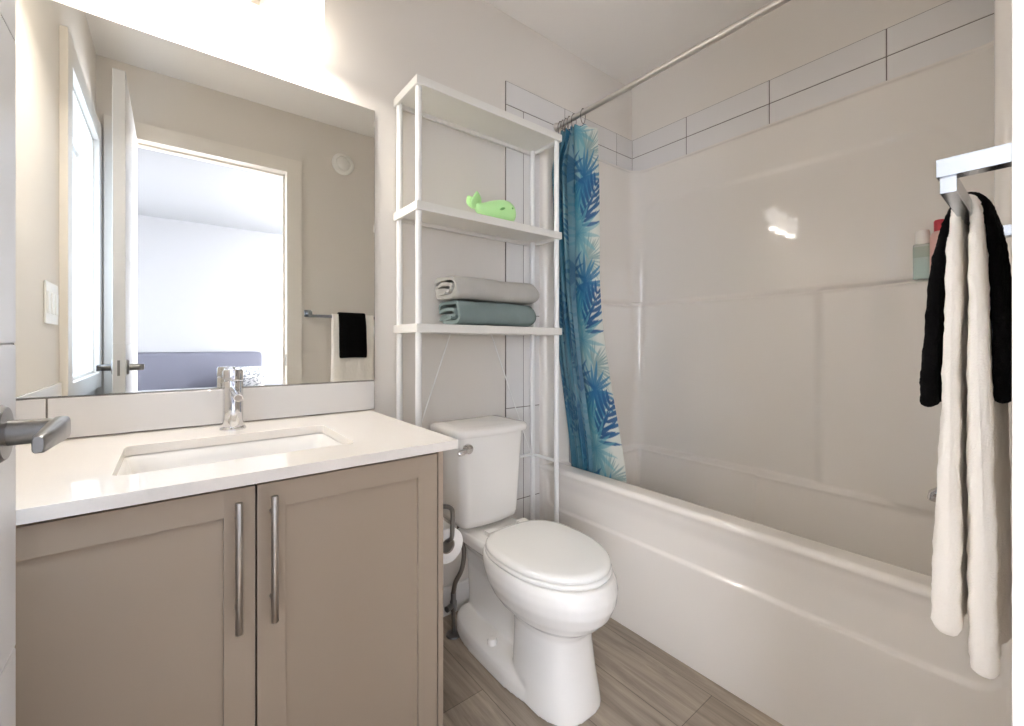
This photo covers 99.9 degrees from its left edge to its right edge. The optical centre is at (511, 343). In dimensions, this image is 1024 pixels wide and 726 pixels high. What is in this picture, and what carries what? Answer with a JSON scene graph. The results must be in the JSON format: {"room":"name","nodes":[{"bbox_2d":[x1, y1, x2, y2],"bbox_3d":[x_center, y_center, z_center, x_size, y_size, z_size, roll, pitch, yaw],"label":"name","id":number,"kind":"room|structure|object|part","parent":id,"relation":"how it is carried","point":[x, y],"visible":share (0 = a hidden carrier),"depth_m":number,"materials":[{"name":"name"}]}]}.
{"room":"bathroom","nodes":[
{"label":"bathroom","id":0,"kind":"room"},
{"bbox_2d":[16,0,631,587],"bbox_3d":[-0.279,-0.191,1.769,2.595,2.522,0.120,0,0,-38],"label":"wall","id":1,"kind":"structure","parent":0,"point":[371,50],"depth_m":1.65,"materials":[{"name":"white paint"}]},
{"bbox_2d":[13,0,374,398],"bbox_3d":[-0.821,-0.349,1.260,0.850,0.952,0.006,0,0,-38],"label":"wall mirror","id":2,"kind":"object","parent":1,"relation":"attached to","point":[185,216],"visible":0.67,"depth_m":1.18,"materials":[{"name":"grey mirror"}]},
{"bbox_2d":[16,381,373,438],"bbox_3d":[-0.822,0.180,1.258,0.853,0.102,0.008,0,0,-38],"label":"backsplash","id":3,"kind":"structure","parent":1,"relation":"attached to","point":[96,415],"depth_m":1.19,"materials":[{"name":"white stone"}]},
{"bbox_2d":[210,0,323,51],"bbox_3d":[-0.788,-1.032,1.201,0.485,0.235,0.139,0,0,-38],"label":"vanity light","id":4,"kind":"object","parent":1,"relation":"attached to","point":[306,16],"visible":1,"depth_m":1.26,"materials":[{"name":"white glass"}]},
{"bbox_3d":[-0.774,-0.995,1.184,0.095,0.159,0.095,0,0,-38],"label":"lamp shade","id":5,"kind":"part","parent":4,"relation":"part of","materials":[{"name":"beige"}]},
{"bbox_3d":[-0.774,-0.927,1.184,0.076,0.006,0.076,0,0,-38],"label":"bulb","id":6,"kind":"part","parent":4,"relation":"part of","materials":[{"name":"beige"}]},
{"bbox_3d":[-0.621,-0.995,1.304,0.095,0.159,0.095,0,0,-38],"label":"lamp shade","id":7,"kind":"part","parent":4,"relation":"part of","materials":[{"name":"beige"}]},
{"bbox_3d":[-0.621,-0.927,1.304,0.076,0.006,0.076,0,0,-38],"label":"bulb","id":8,"kind":"part","parent":4,"relation":"part of","materials":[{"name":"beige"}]},
{"bbox_2d":[443,578,468,616],"bbox_3d":[-0.268,1.015,1.692,0.616,0.110,0.014,0,0,-38],"label":"baseboard","id":9,"kind":"structure","parent":1,"relation":"attached to","point":[462,590],"depth_m":1.73,"materials":[{"name":"white paint"}]},
{"bbox_2d":[505,81,631,519],"bbox_3d":[0.325,-0.042,2.164,0.901,2.223,0.008,0,0,-38],"label":"wall tiles","id":10,"kind":"structure","parent":1,"relation":"attached to","point":[614,148],"depth_m":1.95,"materials":[{"name":"white tile"}]},
{"bbox_2d":[443,611,783,725],"bbox_3d":[0.700,1.120,-0.644,4.900,0.100,5.120,0,0,-38],"label":"floor","id":11,"kind":"structure","parent":0,"point":[640,683],"depth_m":1.31,"materials":[{"name":"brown wood"}]},
{"bbox_2d":[15,451,442,725],"bbox_3d":[-0.653,0.664,1.004,0.816,0.812,0.608,0,0,-38],"label":"vanity cabinet","id":12,"kind":"object","parent":11,"relation":"on","point":[316,599],"visible":0.78,"depth_m":0.79,"materials":[{"name":"brown wood"}]},
{"bbox_3d":[-0.648,0.615,0.680,0.418,0.701,0.019,0,0,-38],"label":"door","id":13,"kind":"part","parent":12,"relation":"part of","materials":[{"name":"beige paint"}]},
{"bbox_2d":[16,410,457,525],"bbox_3d":[-0.647,0.244,1.022,0.847,0.022,0.594,0,0,-38],"label":"countertop","id":14,"kind":"structure","parent":12,"relation":"on","point":[78,476],"depth_m":0.88,"materials":[{"name":"stone"}]},
{"bbox_2d":[117,433,341,475],"bbox_3d":[-0.625,0.325,0.999,0.448,0.140,0.309,0,0,-38],"label":"sink","id":15,"kind":"object","parent":14,"relation":"in","point":[140,463],"visible":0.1,"depth_m":1.08,"materials":[{"name":"white ceramic"}]},
{"bbox_2d":[219,367,245,430],"bbox_3d":[-0.746,0.149,1.155,0.062,0.168,0.185,0,0,-38],"label":"faucet","id":16,"kind":"object","parent":14,"relation":"on","point":[232,378],"visible":1,"depth_m":1.16,"materials":[{"name":"silver metal"}]},
{"bbox_3d":[-0.722,0.130,1.125,0.021,0.035,0.107,0,0,-38],"label":"spout","id":17,"kind":"part","parent":16,"relation":"part of","materials":[{"name":"silver metal"}]},
{"bbox_3d":[-0.490,0.397,0.770,0.012,0.233,0.038,0,0,-38],"label":"handle","id":18,"kind":"part","parent":12,"relation":"part of","materials":[{"name":"silver metal"}]},
{"bbox_3d":[-0.446,0.397,0.805,0.012,0.233,0.038,0,0,-38],"label":"handle","id":19,"kind":"part","parent":12,"relation":"part of","materials":[{"name":"silver metal"}]},
{"bbox_3d":[-0.334,0.615,0.928,0.377,0.701,0.019,0,0,-38],"label":"door","id":20,"kind":"part","parent":12,"relation":"part of","materials":[{"name":"beige paint"}]},
{"bbox_3d":[-0.349,0.664,1.268,0.014,0.812,0.571,0,0,-38],"label":"panel","id":21,"kind":"part","parent":12,"relation":"part of","materials":[{"name":"beige paint"}]},
{"bbox_2d":[443,504,454,552],"bbox_3d":[-0.219,0.489,1.185,0.090,0.159,0.150,0,0,-38],"label":"paper holder","id":22,"kind":"object","parent":12,"relation":"attached to","point":[448,543],"visible":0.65,"depth_m":1.16,"materials":[{"name":"grey metal"}]},
{"bbox_2d":[443,520,462,563],"bbox_3d":[-0.205,0.549,1.208,0.096,0.096,0.100,0,0,-38],"label":"toilet paper roll","id":23,"kind":"object","parent":22,"relation":"hanging from","point":[448,557],"visible":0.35,"depth_m":1.18,"materials":[{"name":"white paper"}]},
{"bbox_2d":[444,526,465,639],"bbox_3d":[-0.210,0.857,1.575,0.072,0.426,0.066,0,0,32],"label":"supply hose","id":24,"kind":"object","parent":11,"relation":"on","point":[452,634],"visible":0.88,"depth_m":1.57,"materials":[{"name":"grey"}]},
{"bbox_2d":[394,74,561,522],"bbox_3d":[-0.109,0.091,1.693,0.670,1.958,0.190,0,0,-38],"label":"shelving rack","id":25,"kind":"object","parent":11,"relation":"on","point":[424,97],"visible":0.91,"depth_m":1.59,"materials":[{"name":"white metal"}]},
{"bbox_3d":[-0.407,0.098,1.556,0.022,1.945,0.022,0,0,-38],"label":"post","id":26,"kind":"part","parent":25,"relation":"part of","materials":[{"name":"white metal"}]},
{"bbox_3d":[-0.311,0.098,1.435,0.022,1.945,0.022,0,0,-38],"label":"post","id":27,"kind":"part","parent":25,"relation":"part of","materials":[{"name":"white metal"}]},
{"bbox_3d":[-0.109,-0.053,1.693,0.670,0.030,0.190,0,0,-38],"label":"shelf","id":28,"kind":"part","parent":25,"relation":"part of","materials":[{"name":"white metal"}]},
{"bbox_3d":[-0.109,-0.459,1.693,0.670,0.030,0.190,0,0,-38],"label":"shelf","id":29,"kind":"part","parent":25,"relation":"part of","materials":[{"name":"white metal"}]},
{"bbox_3d":[-0.109,-0.873,1.693,0.670,0.030,0.190,0,0,-38],"label":"shelf","id":30,"kind":"part","parent":25,"relation":"part of","materials":[{"name":"white metal"}]},
{"bbox_2d":[439,300,535,326],"bbox_3d":[-0.087,-0.116,1.700,0.386,0.094,0.181,0,0,-38],"label":"folded towel","id":31,"kind":"object","parent":25,"relation":"on","point":[457,312],"visible":0.97,"depth_m":1.61,"materials":[{"name":"teal fabric"}]},
{"bbox_2d":[434,276,539,304],"bbox_3d":[-0.090,-0.206,1.700,0.416,0.088,0.176,0,0,-38],"label":"folded towel","id":32,"kind":"object","parent":31,"relation":"on","point":[450,288],"visible":0.99,"depth_m":1.61,"materials":[{"name":"grey fabric"}]},
{"bbox_2d":[466,191,515,221],"bbox_3d":[-0.080,-0.522,1.677,0.209,0.095,0.108,0,0,-38],"label":"toy","id":33,"kind":"object","parent":25,"relation":"on","point":[502,209],"visible":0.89,"depth_m":1.65,"materials":[{"name":"green plastic"}]},
{"bbox_3d":[0.094,0.098,1.951,0.022,1.945,0.022,0,0,-38],"label":"post","id":34,"kind":"part","parent":25,"relation":"part of","materials":[{"name":"white metal"}]},
{"bbox_3d":[0.190,0.098,1.830,0.022,1.945,0.022,0,0,-38],"label":"post","id":35,"kind":"part","parent":25,"relation":"part of","materials":[{"name":"white metal"}]},
{"bbox_2d":[429,415,617,725],"bbox_3d":[0.035,0.685,1.464,0.341,0.769,0.736,0,0,-38],"label":"toilet","id":36,"kind":"object","parent":11,"relation":"on","point":[539,590],"visible":0.99,"depth_m":1.33,"materials":[{"name":"white ceramic"}]},
{"bbox_3d":[-0.162,0.370,1.498,0.027,0.038,0.071,0,0,29],"label":"flush lever","id":37,"kind":"part","parent":36,"relation":"part of","materials":[{"name":"silver metal"}]},
{"bbox_3d":[-0.119,0.317,1.660,0.326,0.031,0.237,0,0,-38],"label":"tank lid","id":38,"kind":"part","parent":36,"relation":"part of","materials":[{"name":"white ceramic"}]},
{"bbox_3d":[-0.122,0.501,1.663,0.296,0.337,0.208,0,0,-38],"label":"tank","id":39,"kind":"part","parent":36,"relation":"part of","materials":[{"name":"white ceramic"}]},
{"bbox_3d":[0.043,0.872,1.454,0.341,0.396,0.711,0,0,-38],"label":"bowl","id":40,"kind":"part","parent":36,"relation":"part of","materials":[{"name":"white ceramic"}]},
{"bbox_3d":[0.118,0.646,1.359,0.328,0.022,0.416,0,0,-38],"label":"seat lid","id":41,"kind":"part","parent":36,"relation":"part of","materials":[{"name":"white plastic"}]},
{"bbox_3d":[0.120,0.665,1.357,0.330,0.015,0.420,0,0,-38],"label":"seat","id":42,"kind":"part","parent":36,"relation":"part of","materials":[{"name":"white plastic"}]},
{"bbox_2d":[539,0,1011,725],"bbox_3d":[0.861,0.055,1.639,0.704,2.030,1.496,0,0,-38],"label":"bathtub","id":43,"kind":"object","parent":11,"relation":"on","point":[769,531],"visible":0.74,"depth_m":1.60,"materials":[{"name":"white plastic"}]},
{"bbox_2d":[913,230,929,279],"bbox_3d":[1.367,-0.295,1.432,0.036,0.162,0.048,0,0,-38],"label":"bottle","id":44,"kind":"object","parent":43,"relation":"on","point":[921,249],"visible":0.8,"depth_m":1.42,"materials":[{"name":"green plastic"}]},
{"bbox_2d":[927,487,936,502],"bbox_3d":[1.236,0.415,1.177,0.072,0.072,0.147,0,0,-38],"label":"tub spout","id":45,"kind":"object","parent":43,"relation":"attached to","point":[931,496],"visible":0.1,"depth_m":1.22,"materials":[{"name":"silver metal"}]},
{"bbox_2d":[930,219,943,269],"bbox_3d":[1.385,-0.308,1.393,0.048,0.188,0.048,0,0,-38],"label":"bottle","id":46,"kind":"object","parent":43,"relation":"on","point":[937,223],"visible":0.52,"depth_m":1.39,"materials":[{"name":"pink plastic"}]},
{"bbox_2d":[484,0,791,87],"bbox_3d":[0.185,-1.502,1.181,2.655,0.100,1.617,0,0,-38],"label":"ceiling","id":47,"kind":"structure","parent":0,"point":[625,40],"depth_m":1.96,"materials":[{"name":"white paint"}]},
{"bbox_2d":[632,0,949,140],"bbox_3d":[1.229,-0.191,1.857,0.120,2.522,1.610,0,0,-38],"label":"wall","id":48,"kind":"structure","parent":0,"point":[797,33],"depth_m":1.91,"materials":[{"name":"white paint"}]},
{"bbox_2d":[632,0,993,170],"bbox_3d":[1.146,-1.051,1.858,0.008,0.203,1.489,0,0,-38],"label":"wall tiles","id":49,"kind":"structure","parent":48,"relation":"attached to","point":[951,28],"depth_m":1.70,"materials":[{"name":"white tile"}]},
{"bbox_3d":[0.698,-0.191,0.484,2.415,2.522,0.113,0,0,-38],"label":"wall","id":50,"kind":"structure","parent":0,"visible":0},
{"bbox_2d":[0,0,70,725],"bbox_3d":[-0.361,0.000,0.198,0.143,2.119,0.741,0,0,-38],"label":"door","id":51,"kind":"structure","parent":50,"relation":"in","point":[43,434],"depth_m":0.47,"materials":[{"name":"grey paint"}]},
{"bbox_3d":[-0.490,0.093,0.434,0.052,0.060,0.126,0,0,-38],"label":"handle","id":52,"kind":"part","parent":51,"relation":"part of","materials":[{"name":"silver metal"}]},
{"bbox_2d":[553,0,790,131],"bbox_3d":[0.676,-1.042,1.487,0.044,0.044,1.488,0,0,-38],"label":"curtain rod","id":53,"kind":"object","parent":50,"relation":"attached to","point":[774,4],"visible":0.92,"depth_m":1.55,"materials":[{"name":"silver metal"}]},
{"bbox_2d":[569,442,570,462],"bbox_3d":[0.295,-0.198,2.015,0.020,1.600,0.181,0,0,-38],"label":"liner","id":54,"kind":"object","parent":53,"relation":"hanging from","point":[569,442],"visible":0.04,"depth_m":2.03,"materials":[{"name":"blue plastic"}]},
{"bbox_2d":[552,124,626,482],"bbox_3d":[0.315,-0.192,1.891,0.111,1.620,0.391,0,0,-36],"label":"shower curtain","id":55,"kind":"object","parent":53,"relation":"hanging from","point":[593,427],"visible":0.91,"depth_m":1.92,"materials":[{"name":"blue fabric"}]},
{"bbox_2d":[936,142,1011,237],"bbox_3d":[0.688,-0.193,0.599,0.498,0.050,0.080,0,0,-38],"label":"towel bar","id":56,"kind":"object","parent":50,"relation":"attached to","point":[949,170],"visible":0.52,"depth_m":0.47,"materials":[{"name":"grey metal"}]},
{"bbox_3d":[0.669,-0.177,0.624,0.472,0.018,0.014,0,0,-38],"label":"rail","id":57,"kind":"part","parent":56,"relation":"part of","materials":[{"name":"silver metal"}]},
{"bbox_2d":[930,194,1011,678],"bbox_3d":[0.698,0.119,0.647,0.286,0.630,0.072,0,0,-38],"label":"towel","id":58,"kind":"object","parent":56,"relation":"hanging from","point":[971,557],"visible":0.82,"depth_m":0.57,"materials":[{"name":"white fabric"}]},
{"bbox_2d":[919,192,1011,406],"bbox_3d":[0.687,-0.059,0.644,0.181,0.300,0.093,0,0,-38],"label":"towel","id":59,"kind":"object","parent":58,"relation":"on","point":[1000,278],"visible":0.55,"depth_m":0.59,"materials":[{"name":"black fabric"}]},
{"bbox_3d":[0.506,-0.196,0.460,0.020,0.020,0.074,0,0,-38],"label":"bracket arm","id":60,"kind":"part","parent":56,"relation":"part of","materials":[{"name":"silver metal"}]},
{"bbox_3d":[0.866,-0.196,0.744,0.020,0.020,0.074,0,0,-38],"label":"bracket arm","id":61,"kind":"part","parent":56,"relation":"part of","materials":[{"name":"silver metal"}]},
{"bbox_2d":[1012,0,1023,725],"bbox_3d":[0.179,-0.043,0.076,0.915,2.225,0.151,0,0,-38],"label":"trim","id":62,"kind":"structure","parent":50,"relation":"attached to","point":[1017,5],"depth_m":0.36,"materials":[{"name":"beige paint"}]}
]}

